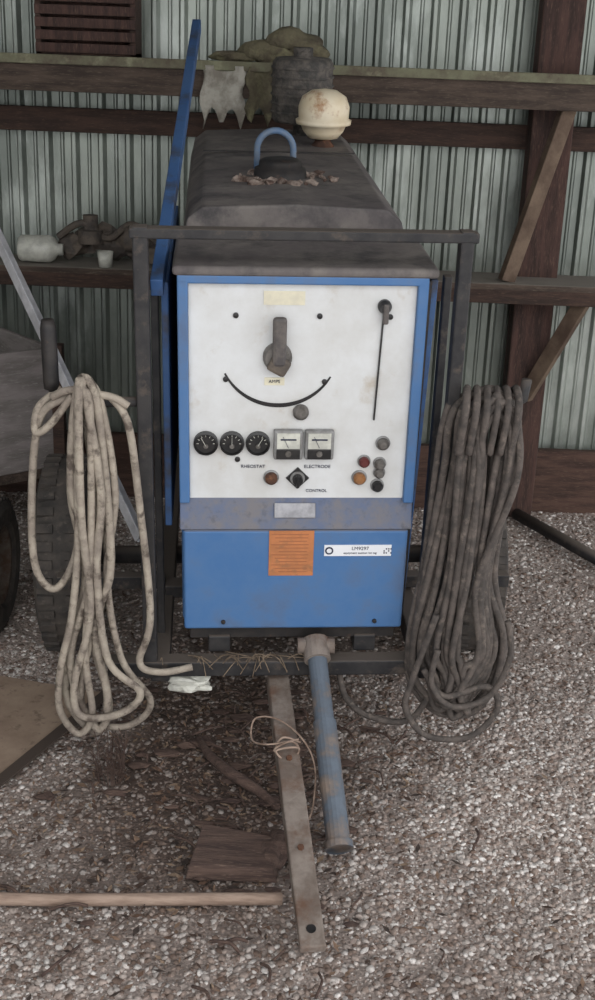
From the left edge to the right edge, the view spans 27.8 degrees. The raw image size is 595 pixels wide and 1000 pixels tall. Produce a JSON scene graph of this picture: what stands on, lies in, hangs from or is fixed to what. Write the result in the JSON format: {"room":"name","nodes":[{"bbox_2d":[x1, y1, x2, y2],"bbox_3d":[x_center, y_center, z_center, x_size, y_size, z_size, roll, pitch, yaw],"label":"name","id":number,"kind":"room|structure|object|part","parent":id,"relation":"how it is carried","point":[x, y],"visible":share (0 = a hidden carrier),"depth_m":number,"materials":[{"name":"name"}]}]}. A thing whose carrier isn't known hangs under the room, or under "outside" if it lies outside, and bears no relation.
{"room":"farm building","nodes":[
{"label":"farm building","id":0,"kind":"room"},
{"bbox_2d":[0,0,594,449],"bbox_3d":[0.096,-1.436,4.975,6.482,3.000,0.026,2,20,0],"label":"wall","id":1,"kind":"structure","parent":0,"point":[49,180],"depth_m":5.01,"materials":[{"name":"metal"}]},
{"bbox_2d":[0,492,594,999],"bbox_3d":[-0.035,1.052,2.554,6.810,0.024,6.480,2,20,0],"label":"floor","id":2,"kind":"structure","parent":0,"point":[124,842],"depth_m":3.14,"materials":[{"name":"grey gravel"}]},
{"bbox_2d":[0,327,66,632],"bbox_3d":[-1.590,-0.166,4.482,1.410,0.849,1.516,2,20,0],"label":"trailer","id":3,"kind":"object","parent":2,"relation":"on","point":[21,374],"visible":0.76,"depth_m":4.41,"materials":[{"name":"grey wood"}]},
{"bbox_2d":[0,676,102,787],"bbox_3d":[-1.043,0.698,3.313,0.847,0.023,1.000,5,20,8],"label":"plywood sheet","id":4,"kind":"object","parent":2,"relation":"on","point":[30,723],"visible":0.75,"depth_m":3.48,"materials":[{"name":"brown wood"}]},
{"bbox_2d":[84,722,131,786],"bbox_3d":[-0.507,0.694,3.218,0.131,0.161,0.182,2,20,0],"label":"dry grass tuft","id":5,"kind":"object","parent":2,"relation":"on","point":[98,772],"visible":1,"depth_m":3.24,"materials":[{"name":"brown dry grass"}]},
{"bbox_2d":[0,892,282,906],"bbox_3d":[-0.560,0.921,2.780,1.052,0.034,0.045,1,20,-2],"label":"wooden pole","id":6,"kind":"object","parent":2,"relation":"on","point":[6,898],"visible":0.98,"depth_m":2.77,"materials":[{"name":"brown wood"}]},
{"bbox_2d":[32,686,385,926],"bbox_3d":[-0.218,0.748,3.317,0.970,0.023,1.298,2,20,0],"label":"chips","id":7,"kind":"object","parent":2,"relation":"on","point":[238,718],"visible":0.64,"depth_m":3.34,"materials":[{"name":"brown wood"}]},
{"bbox_2d":[185,824,287,882],"bbox_3d":[-0.139,0.865,2.956,0.257,0.071,0.179,2,20,0],"label":"wood plank","id":8,"kind":"object","parent":2,"relation":"on","point":[219,852],"visible":0.84,"depth_m":2.91,"materials":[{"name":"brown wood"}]},
{"bbox_2d":[196,734,279,810],"bbox_3d":[-0.188,0.736,3.289,0.065,0.048,0.419,-12,24,-33],"label":"branch","id":9,"kind":"object","parent":2,"relation":"on","point":[223,767],"visible":1,"depth_m":3.23,"materials":[{"name":"brown plant"}]},
{"bbox_2d":[0,685,479,999],"bbox_3d":[-0.121,0.810,3.118,1.174,0.021,1.363,2,20,0],"label":"litter","id":10,"kind":"object","parent":2,"relation":"on","point":[229,941],"visible":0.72,"depth_m":3.14,"materials":[{"name":"brown plant"}]},
{"bbox_2d":[33,224,531,952],"bbox_3d":[-0.056,-0.157,3.643,1.487,1.495,2.711,1,20,-4],"label":"trailer","id":11,"kind":"object","parent":2,"relation":"on","point":[315,656],"visible":0.59,"depth_m":3.11,"materials":[{"name":"black metal"}]},
{"bbox_2d":[0,228,139,541],"bbox_3d":[-0.793,-0.524,3.796,0.038,1.058,1.104,-14,26,-38],"label":"metal rail","id":12,"kind":"object","parent":11,"relation":"attached to","point":[127,510],"visible":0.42,"depth_m":3.80,"materials":[{"name":"grey metal"}]},
{"bbox_2d":[27,373,192,736],"bbox_3d":[-0.470,0.172,3.052,0.416,1.039,0.145,-2,20,-11],"label":"cable","id":13,"kind":"object","parent":11,"relation":"hanging from","point":[88,416],"visible":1,"depth_m":3.02,"materials":[{"name":"beige rubber"}]},
{"bbox_2d":[161,206,178,524],"bbox_3d":[-0.364,-0.430,3.494,0.026,0.735,1.000,1,20,-4],"label":"door","id":14,"kind":"structure","parent":11,"relation":"attached to","point":[169,298],"depth_m":3.15,"materials":[{"name":"blue paint"}]},
{"bbox_2d":[150,19,200,295],"bbox_3d":[-0.346,-1.091,3.554,0.030,0.670,1.689,1,20,-2],"label":"rail","id":15,"kind":"object","parent":11,"relation":"attached to","point":[162,249],"visible":1,"depth_m":3.35,"materials":[{"name":"blue metal"}]},
{"bbox_3d":[-0.122,0.043,4.128,0.900,0.105,1.930,0,25,-4],"label":"frame","id":16,"kind":"part","parent":11,"relation":"part of","materials":[{"name":"metal"}]},
{"bbox_2d":[184,129,402,228],"bbox_3d":[-0.061,-0.731,3.972,0.608,0.884,1.497,1,20,-4],"label":"hood","id":17,"kind":"object","parent":11,"relation":"on","point":[355,200],"visible":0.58,"depth_m":3.36,"materials":[{"name":"grey metal"}]},
{"bbox_2d":[254,127,296,168],"bbox_3d":[-0.067,-1.056,3.634,0.130,0.140,0.030,1,20,-4],"label":"lifting eye","id":18,"kind":"object","parent":17,"relation":"attached to","point":[273,130],"visible":0.89,"depth_m":3.61,"materials":[{"name":"blue metal"}]},
{"bbox_2d":[203,150,354,153],"bbox_3d":[-0.060,-1.147,3.956,0.500,0.011,0.008,1,20,-4],"label":"seam","id":19,"kind":"object","parent":17,"relation":"on","point":[203,150],"visible":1,"depth_m":3.95,"materials":[{"name":"black metal"}]},
{"bbox_2d":[253,156,306,180],"bbox_3d":[-0.051,-0.978,3.540,0.159,0.066,0.159,3,20,1],"label":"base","id":20,"kind":"object","parent":17,"relation":"on","point":[287,167],"visible":0.98,"depth_m":3.49,"materials":[{"name":"black metal"}]},
{"bbox_2d":[231,169,338,185],"bbox_3d":[-0.034,-0.940,3.510,0.311,0.046,0.225,3,20,3],"label":"flakes","id":21,"kind":"object","parent":17,"relation":"on","point":[255,180],"visible":0.78,"depth_m":3.46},
{"bbox_2d":[270,47,334,136],"bbox_3d":[0.017,-1.458,4.291,0.231,0.304,0.239,9,21,17],"label":"exhaust muffler","id":22,"kind":"object","parent":17,"relation":"on","point":[296,75],"visible":0.77,"depth_m":4.20,"materials":[{"name":"grey metal"}]},
{"bbox_2d":[312,139,333,147],"bbox_3d":[0.088,-1.257,4.136,0.080,0.100,0.080,0,25,-4],"label":"stem","id":23,"kind":"object","parent":17,"relation":"attached to","point":[317,143],"depth_m":4.12,"materials":[{"name":"brown metal"}]},
{"bbox_2d":[296,88,350,139],"bbox_3d":[0.090,-1.322,4.108,0.192,0.166,0.191,1,20,-4],"label":"precleaner bowl","id":24,"kind":"object","parent":17,"relation":"on","point":[323,114],"visible":1,"depth_m":4.04,"materials":[{"name":"beige plastic"}]},
{"bbox_2d":[182,283,417,627],"bbox_3d":[-0.009,-0.171,3.232,0.612,1.001,0.454,1,20,-4],"label":"control panel","id":25,"kind":"object","parent":11,"relation":"on","point":[182,530],"depth_m":3.04,"materials":[{"name":"white metal"}]},
{"bbox_2d":[193,431,217,455],"bbox_3d":[-0.232,-0.143,3.033,0.062,0.063,0.021,1,20,-4],"label":"gauge","id":26,"kind":"object","parent":25,"relation":"attached to","point":[199,448],"visible":1,"depth_m":3.03},
{"bbox_2d":[220,431,243,455],"bbox_3d":[-0.166,-0.143,3.038,0.062,0.063,0.021,1,20,-4],"label":"gauge","id":27,"kind":"object","parent":25,"relation":"attached to","point":[231,439],"visible":1,"depth_m":3.04},
{"bbox_2d":[241,465,263,467],"bbox_3d":[-0.114,-0.086,3.075,0.061,0.009,0.002,1,20,-4],"label":"rheostat caption","id":28,"kind":"object","parent":25,"relation":"attached to","point":[241,465],"visible":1,"depth_m":3.07,"materials":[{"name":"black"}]},
{"bbox_2d":[246,431,269,455],"bbox_3d":[-0.100,-0.143,3.043,0.062,0.063,0.021,1,20,-4],"label":"gauge","id":29,"kind":"object","parent":25,"relation":"attached to","point":[251,448],"visible":1,"depth_m":3.04},
{"bbox_2d":[263,470,278,482],"bbox_3d":[-0.068,-0.058,3.090,0.040,0.040,0.005,0,25,-4],"label":"flange","id":30,"kind":"object","parent":25,"relation":"attached to","point":[268,471],"depth_m":3.08,"materials":[{"name":"grey metal"}]},
{"bbox_2d":[265,472,276,484],"bbox_3d":[-0.067,-0.055,3.083,0.031,0.032,0.024,1,20,-4],"label":"lamp","id":31,"kind":"object","parent":25,"relation":"attached to","point":[271,477],"visible":1,"depth_m":3.07,"materials":[{"name":"brown plastic"}]},
{"bbox_3d":[-0.057,-0.295,2.983,0.050,0.021,0.004,1,20,-4],"label":"dial caption","id":32,"kind":"part","parent":25,"relation":"part of","materials":[{"name":"beige paper"}]},
{"bbox_2d":[224,373,330,406],"bbox_3d":[-0.050,-0.273,2.992,0.266,0.090,0.001,0,25,-4],"label":"arc slot in the dial","id":33,"kind":"object","parent":25,"relation":"attached to","point":[225,374],"visible":1,"depth_m":3.00,"materials":[{"name":"black plastic"}]},
{"bbox_3d":[-0.049,-0.350,2.947,0.072,0.073,0.027,1,20,-4],"label":"dial","id":34,"kind":"part","parent":25,"relation":"part of","materials":[{"name":"metal"}]},
{"bbox_2d":[267,359,290,376],"bbox_3d":[-0.045,-0.328,2.936,0.059,0.057,0.018,0,25,-4],"label":"pointer","id":35,"kind":"object","parent":25,"relation":"attached to","point":[280,371],"depth_m":2.93,"materials":[{"name":"metal"}]},
{"bbox_2d":[272,317,286,366],"bbox_3d":[-0.043,-0.383,2.911,0.034,0.125,0.022,0,25,-4],"label":"handle","id":36,"kind":"object","parent":25,"relation":"attached to","point":[279,347],"depth_m":2.90,"materials":[{"name":"metal"}]},
{"bbox_2d":[264,291,304,304],"bbox_3d":[-0.031,-0.487,2.896,0.100,0.035,0.005,1,20,-4],"label":"label","id":37,"kind":"object","parent":25,"relation":"attached to","point":[270,297],"visible":1,"depth_m":2.89,"materials":[{"name":"beige paper"}]},
{"bbox_3d":[-0.024,-0.141,3.046,0.075,0.081,0.026,1,20,-4],"label":"meter bezel","id":38,"kind":"part","parent":25,"relation":"part of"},
{"bbox_2d":[276,450,299,458],"bbox_3d":[-0.024,-0.116,3.045,0.060,0.027,0.005,1,20,-4],"label":"meter cover","id":39,"kind":"object","parent":25,"relation":"attached to","point":[280,454],"visible":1,"depth_m":3.04,"materials":[{"name":"black plastic"}]},
{"bbox_2d":[285,451,290,456],"bbox_3d":[-0.024,-0.117,3.043,0.016,0.016,0.007,1,20,-4],"label":"screw","id":40,"kind":"object","parent":25,"relation":"attached to","point":[288,453],"visible":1,"depth_m":3.04,"materials":[{"name":"metal"}]},
{"bbox_2d":[277,433,299,448],"bbox_3d":[-0.023,-0.149,3.031,0.058,0.043,0.005,1,20,-4],"label":"meter face","id":41,"kind":"object","parent":25,"relation":"attached to","point":[280,444],"visible":1,"depth_m":3.03,"materials":[{"name":"white paper"}]},
{"bbox_2d":[281,437,296,446],"bbox_3d":[-0.023,-0.145,3.031,0.040,0.030,0.004,0,20,-6],"label":"scale","id":42,"kind":"object","parent":41,"relation":"attached to","point":[285,440],"visible":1,"depth_m":3.03,"materials":[{"name":"black"}]},
{"bbox_2d":[271,544,308,544],"bbox_3d":[-0.020,0.117,3.147,0.098,0.003,0.001,1,20,-4],"label":"label","id":43,"kind":"object","parent":25,"relation":"attached to","point":[271,544],"visible":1,"depth_m":3.15,"materials":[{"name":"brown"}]},
{"bbox_2d":[272,534,308,534],"bbox_3d":[-0.019,0.090,3.135,0.098,0.003,0.001,1,20,-4],"label":"label","id":44,"kind":"object","parent":25,"relation":"attached to","point":[272,534],"visible":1,"depth_m":3.13,"materials":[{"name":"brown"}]},
{"bbox_2d":[268,530,313,575],"bbox_3d":[-0.017,0.140,3.160,0.120,0.133,0.014,1,20,-4],"label":"sheet","id":45,"kind":"object","parent":25,"relation":"attached to","point":[274,553],"visible":1,"depth_m":3.16,"materials":[{"name":"orange paper"}]},
{"bbox_2d":[275,568,306,568],"bbox_3d":[-0.018,0.181,3.177,0.086,0.003,0.001,1,20,-4],"label":"label","id":46,"kind":"object","parent":25,"relation":"attached to","point":[275,568],"visible":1,"depth_m":3.18,"materials":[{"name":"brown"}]},
{"bbox_2d":[275,558,306,558],"bbox_3d":[-0.017,0.154,3.164,0.086,0.003,0.001,1,20,-4],"label":"label","id":47,"kind":"object","parent":25,"relation":"attached to","point":[275,558],"visible":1,"depth_m":3.16,"materials":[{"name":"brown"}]},
{"bbox_2d":[190,627,392,636],"bbox_3d":[-0.025,0.279,3.460,0.560,0.050,0.360,0,25,-4],"label":"skirt","id":48,"kind":"object","parent":25,"relation":"attached to","point":[328,631],"depth_m":3.30,"materials":[{"name":"metal"}]},
{"bbox_2d":[275,548,307,548],"bbox_3d":[-0.016,0.127,3.152,0.086,0.003,0.001,1,20,-4],"label":"label","id":49,"kind":"object","parent":25,"relation":"attached to","point":[275,548],"visible":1,"depth_m":3.15,"materials":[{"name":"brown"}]},
{"bbox_3d":[-0.008,0.207,3.212,0.593,0.306,0.058,1,20,-4],"label":"lower blue panel","id":50,"kind":"part","parent":25,"relation":"part of","materials":[{"name":"blue metal"}]},
{"bbox_2d":[180,498,411,529],"bbox_3d":[-0.004,0.026,3.148,0.607,0.095,0.061,1,20,-4],"label":"metal strip","id":51,"kind":"object","parent":25,"relation":"attached to","point":[199,513],"visible":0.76,"depth_m":3.13,"materials":[{"name":"blue metal"}]},
{"bbox_2d":[274,503,315,517],"bbox_3d":[-0.007,0.027,3.123,0.108,0.041,0.013,1,20,-4],"label":"nameplate","id":52,"kind":"object","parent":51,"relation":"attached to","point":[281,510],"visible":1,"depth_m":3.12,"materials":[{"name":"silver metal"}]},
{"bbox_2d":[286,467,308,488],"bbox_3d":[0.000,-0.057,3.096,0.061,0.060,0.009,1,20,-4],"label":"selector plate","id":53,"kind":"object","parent":25,"relation":"attached to","point":[297,469],"visible":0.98,"depth_m":3.09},
{"bbox_2d":[290,472,304,483],"bbox_3d":[0.000,-0.056,3.094,0.038,0.038,0.004,0,25,-4],"label":"ring","id":54,"kind":"object","parent":53,"relation":"attached to","point":[291,478],"depth_m":3.09,"materials":[{"name":"silver metal"}]},
{"bbox_2d":[296,475,299,487],"bbox_3d":[0.001,-0.047,3.076,0.008,0.034,0.012,0,25,-4],"label":"handle","id":55,"kind":"object","parent":53,"relation":"attached to","point":[298,476],"depth_m":3.07,"materials":[{"name":"black plastic"}]},
{"bbox_2d":[293,474,302,484],"bbox_3d":[0.001,-0.052,3.087,0.026,0.026,0.019,0,25,-4],"label":"handle","id":56,"kind":"object","parent":53,"relation":"attached to","point":[294,477],"depth_m":3.08,"materials":[{"name":"black plastic"}]},
{"bbox_3d":[0.009,-0.220,3.015,0.040,0.041,0.019,1,20,-4],"label":"arc knob","id":57,"kind":"part","parent":25,"relation":"part of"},
{"bbox_3d":[0.006,-0.268,3.012,0.562,0.578,0.066,1,20,-4],"label":"white control panel","id":58,"kind":"part","parent":25,"relation":"part of","materials":[{"name":"white metal"}]},
{"bbox_2d":[177,275,429,502],"bbox_3d":[0.006,-0.271,3.003,0.606,0.598,0.041,0,25,-4],"label":"cabinet front border","id":59,"kind":"object","parent":25,"relation":"attached to","point":[182,280],"depth_m":2.93,"materials":[{"name":"blue metal"}]},
{"bbox_3d":[0.055,-0.141,3.052,0.075,0.081,0.026,1,20,-4],"label":"meter bezel","id":60,"kind":"part","parent":25,"relation":"part of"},
{"bbox_2d":[307,450,330,458],"bbox_3d":[0.055,-0.116,3.051,0.060,0.027,0.005,1,20,-4],"label":"meter cover","id":61,"kind":"object","parent":25,"relation":"attached to","point":[311,454],"visible":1,"depth_m":3.05,"materials":[{"name":"black plastic"}]},
{"bbox_2d":[316,451,321,456],"bbox_3d":[0.055,-0.117,3.049,0.016,0.016,0.007,1,20,-4],"label":"screw","id":62,"kind":"object","parent":25,"relation":"attached to","point":[319,453],"visible":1,"depth_m":3.05,"materials":[{"name":"metal"}]},
{"bbox_2d":[308,433,330,448],"bbox_3d":[0.056,-0.149,3.037,0.058,0.043,0.005,1,20,-4],"label":"meter face","id":63,"kind":"object","parent":25,"relation":"attached to","point":[311,444],"visible":1,"depth_m":3.04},
{"bbox_2d":[312,437,327,446],"bbox_3d":[0.056,-0.145,3.037,0.040,0.030,0.004,0,20,-6],"label":"scale","id":64,"kind":"object","parent":63,"relation":"attached to","point":[316,440],"visible":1,"depth_m":3.03,"materials":[{"name":"black"}]},
{"bbox_2d":[324,545,391,555],"bbox_3d":[0.159,0.133,3.169,0.178,0.034,0.006,1,20,-4],"label":"tag","id":65,"kind":"object","parent":25,"relation":"attached to","point":[338,550],"visible":1,"depth_m":3.17,"materials":[{"name":"white paper"}]},
{"bbox_2d":[325,547,332,554],"bbox_3d":[0.084,0.134,3.162,0.022,0.022,0.003,0,25,-4],"label":"ring","id":66,"kind":"object","parent":65,"relation":"attached to","point":[327,547],"depth_m":3.16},
{"bbox_2d":[351,470,366,482],"bbox_3d":[0.160,-0.058,3.106,0.040,0.040,0.005,0,25,-4],"label":"flange","id":67,"kind":"object","parent":25,"relation":"attached to","point":[357,471],"depth_m":3.10,"materials":[{"name":"silver metal"}]},
{"bbox_2d":[353,472,365,484],"bbox_3d":[0.160,-0.055,3.098,0.031,0.032,0.024,1,20,-4],"label":"lamp","id":68,"kind":"object","parent":25,"relation":"attached to","point":[359,478],"visible":1,"depth_m":3.09,"materials":[{"name":"orange plastic"}]},
{"bbox_2d":[357,455,370,466],"bbox_3d":[0.171,-0.100,3.087,0.034,0.034,0.005,0,25,-4],"label":"flange","id":69,"kind":"object","parent":25,"relation":"attached to","point":[359,457],"depth_m":3.08,"materials":[{"name":"grey metal"}]},
{"bbox_3d":[0.171,-0.097,3.080,0.026,0.028,0.024,1,20,-4],"label":"stop button","id":70,"kind":"part","parent":25,"relation":"part of","materials":[{"name":"red plastic"}]},
{"bbox_2d":[370,479,383,489],"bbox_3d":[0.207,-0.038,3.118,0.036,0.036,0.005,0,25,-4],"label":"flange","id":71,"kind":"object","parent":25,"relation":"attached to","point":[372,481],"depth_m":3.11,"materials":[{"name":"silver metal"}]},
{"bbox_2d":[372,481,382,491],"bbox_3d":[0.207,-0.035,3.111,0.028,0.029,0.024,1,20,-4],"label":"switch","id":72,"kind":"object","parent":25,"relation":"attached to","point":[377,486],"visible":1,"depth_m":3.10,"materials":[{"name":"black plastic"}]},
{"bbox_3d":[0.203,-0.343,2.979,0.007,0.305,0.038,-4,21,-17],"label":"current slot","id":73,"kind":"part","parent":25,"relation":"part of","materials":[{"name":"metal"}]},
{"bbox_2d":[374,469,383,478],"bbox_3d":[0.211,-0.069,3.096,0.025,0.026,0.024,1,20,-4],"label":"plug","id":74,"kind":"object","parent":25,"relation":"attached to","point":[379,474],"visible":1,"depth_m":3.09,"materials":[{"name":"metal"}]},
{"bbox_2d":[373,457,385,467],"bbox_3d":[0.212,-0.095,3.093,0.034,0.034,0.005,0,25,-4],"label":"flange","id":75,"kind":"object","parent":25,"relation":"attached to","point":[375,459],"depth_m":3.09,"materials":[{"name":"grey metal"}]},
{"bbox_3d":[0.212,-0.091,3.085,0.026,0.028,0.024,1,20,-4],"label":"ether button","id":76,"kind":"part","parent":25,"relation":"part of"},
{"bbox_2d":[375,436,389,449],"bbox_3d":[0.218,-0.145,3.070,0.038,0.038,0.005,0,25,-4],"label":"flange","id":77,"kind":"object","parent":25,"relation":"attached to","point":[380,437],"depth_m":3.06,"materials":[{"name":"grey metal"}]},
{"bbox_3d":[0.219,-0.142,3.062,0.030,0.031,0.024,1,20,-4],"label":"choke knob","id":78,"kind":"part","parent":25,"relation":"part of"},
{"bbox_3d":[0.212,-0.468,2.910,0.034,0.035,0.026,1,20,-4],"label":"slot knob","id":79,"kind":"part","parent":25,"relation":"part of","materials":[{"name":"black plastic"}]},
{"bbox_2d":[383,305,389,324],"bbox_3d":[0.214,-0.450,2.907,0.014,0.050,0.015,1,20,-4],"label":"lever","id":80,"kind":"object","parent":25,"relation":"attached to","point":[386,307],"visible":1,"depth_m":2.90,"materials":[{"name":"metal"}]},
{"bbox_2d":[401,280,432,615],"bbox_3d":[0.292,-0.165,3.232,0.016,0.955,0.356,1,20,-4],"label":"side seam","id":81,"kind":"object","parent":25,"relation":"attached to","point":[431,281],"visible":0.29,"depth_m":3.03,"materials":[{"name":"blue metal"}]},
{"bbox_2d":[404,278,437,595],"bbox_3d":[0.301,-0.172,3.237,0.032,0.943,0.339,1,20,-4],"label":"cover","id":82,"kind":"object","parent":25,"relation":"attached to","point":[435,281],"visible":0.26,"depth_m":3.02,"materials":[{"name":"blue metal"}]},
{"bbox_2d":[337,384,523,742],"bbox_3d":[0.346,0.177,3.122,0.472,1.000,0.179,4,20,4],"label":"cable","id":83,"kind":"object","parent":11,"relation":"attached to","point":[473,506],"visible":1,"depth_m":3.10,"materials":[{"name":"grey rubber"}]},
{"bbox_2d":[0,491,594,999],"bbox_3d":[-0.038,0.961,2.798,6.019,0.035,5.619,2,20,0],"label":"gravel","id":84,"kind":"object","parent":2,"relation":"on","point":[548,960],"visible":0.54,"depth_m":3.08,"materials":[{"name":"gravel"}]},
{"bbox_2d":[167,676,211,692],"bbox_3d":[-0.298,0.505,3.308,0.126,0.059,0.054,2,20,0],"label":"crumpled paper","id":85,"kind":"object","parent":84,"relation":"on","point":[184,684],"visible":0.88,"depth_m":3.29,"materials":[{"name":"white paper"}]},
{"bbox_2d":[511,508,594,564],"bbox_3d":[1.114,0.175,4.959,0.051,0.051,0.707,-8,22,-25],"label":"pipe","id":86,"kind":"object","parent":84,"relation":"on","point":[524,518],"visible":1,"depth_m":5.00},
{"bbox_2d":[0,536,594,999],"bbox_3d":[-0.042,0.598,3.750,2.444,0.018,2.981,2,20,0],"label":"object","id":87,"kind":"object","parent":2,"relation":"on","point":[139,876],"visible":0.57,"depth_m":3.14,"materials":[{"name":"grey gravel"}]},
{"bbox_2d":[502,0,586,516],"bbox_3d":[1.003,-1.351,4.837,0.165,3.000,0.110,2,20,0],"label":"wall post","id":88,"kind":"object","parent":2,"relation":"on","point":[561,23],"visible":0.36,"depth_m":4.87,"materials":[{"name":"red wood"}]},
{"bbox_2d":[0,254,594,401],"bbox_3d":[0.051,-0.688,4.969,6.250,0.521,0.290,2,20,0],"label":"wooden beam","id":89,"kind":"structure","parent":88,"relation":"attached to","point":[576,292],"depth_m":4.77,"materials":[{"name":"brown wood"}]},
{"bbox_2d":[17,235,63,262],"bbox_3d":[-1.025,-1.006,4.799,0.175,0.108,0.108,2,20,0],"label":"plastic jug","id":90,"kind":"object","parent":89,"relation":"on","point":[32,248],"visible":1,"depth_m":4.76,"materials":[{"name":"white plastic"}]},
{"bbox_2d":[97,250,112,267],"bbox_3d":[-0.764,-0.958,4.771,0.064,0.060,0.064,2,20,0],"label":"cup","id":91,"kind":"object","parent":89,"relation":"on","point":[105,257],"visible":1,"depth_m":4.75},
{"bbox_2d":[56,214,156,263],"bbox_3d":[-0.699,-1.056,4.851,0.541,0.187,0.161,2,20,0],"label":"old carburetor parts","id":92,"kind":"object","parent":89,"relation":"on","point":[92,236],"visible":0.54,"depth_m":4.81,"materials":[{"name":"metal"}]},
{"bbox_3d":[0.032,-0.843,4.774,6.200,0.060,0.030,2,20,0],"label":"rail","id":93,"kind":"part","parent":89,"relation":"part of","materials":[{"name":"brown wood"}]},
{"bbox_2d":[172,239,439,278],"bbox_3d":[0.011,-0.617,3.019,0.640,0.025,0.370,0,25,-4],"label":"lid","id":94,"kind":"object","parent":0,"point":[191,257],"depth_m":2.92,"materials":[{"name":"grey metal"}]},
{"bbox_3d":[-1.695,-1.454,4.837,0.160,3.000,0.110,2,20,0],"label":"wall post","id":95,"kind":"object","parent":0,"visible":0},
{"bbox_2d":[0,52,594,281],"bbox_3d":[0.100,-1.308,4.772,6.300,0.795,0.305,2,20,0],"label":"wall shelf","id":96,"kind":"object","parent":95,"relation":"attached to","point":[567,94],"visible":0.84,"depth_m":4.54,"materials":[{"name":"brown wood"}]},
{"bbox_2d":[34,0,141,57],"bbox_3d":[-0.800,-1.842,4.602,0.380,0.274,0.182,2,20,0],"label":"crate","id":97,"kind":"object","parent":96,"relation":"on","point":[113,28],"visible":0.91,"depth_m":4.54,"materials":[{"name":"red wood"}]},
{"bbox_2d":[199,65,246,128],"bbox_3d":[-0.281,-1.521,4.542,0.180,0.231,0.036,2,20,0],"label":"sheet","id":98,"kind":"object","parent":96,"relation":"attached to","point":[222,91],"visible":0.98,"depth_m":4.53,"materials":[{"name":"grey fabric"}]},
{"bbox_2d":[244,67,271,126],"bbox_3d":[-0.117,-1.523,4.538,0.170,0.215,0.037,2,20,0],"label":"sheet","id":99,"kind":"object","parent":96,"relation":"attached to","point":[258,84],"visible":0.57,"depth_m":4.53,"materials":[{"name":"brown fabric"}]},
{"bbox_2d":[208,26,329,62],"bbox_3d":[-0.108,-1.726,4.578,0.468,0.160,0.140,2,20,0],"label":"burlap sack","id":100,"kind":"object","parent":96,"relation":"on","point":[282,41],"visible":0.54,"depth_m":4.53,"materials":[{"name":"brown fabric"}]},
{"bbox_3d":[0.060,-1.567,4.558,6.200,0.100,0.040,2,20,0],"label":"rail","id":101,"kind":"part","parent":96,"relation":"part of","materials":[{"name":"brown wood"}]},
{"bbox_3d":[-3.169,-0.521,2.120,0.026,3.000,6.258,2,20,0],"label":"wall","id":102,"kind":"structure","parent":0,"visible":0},
{"bbox_2d":[0,105,594,151],"bbox_3d":[0.058,-1.508,4.878,6.400,0.095,0.050,2,20,0],"label":"wooden beam","id":103,"kind":"structure","parent":102,"relation":"attached to","point":[12,117],"depth_m":4.85,"materials":[{"name":"brown wood"}]},
{"bbox_2d":[0,430,594,513],"bbox_3d":[0.005,-0.126,5.376,6.400,0.300,0.040,2,20,0],"label":"wooden beam","id":104,"kind":"structure","parent":102,"relation":"attached to","point":[564,482],"depth_m":5.36,"materials":[{"name":"brown wood"}]}
]}

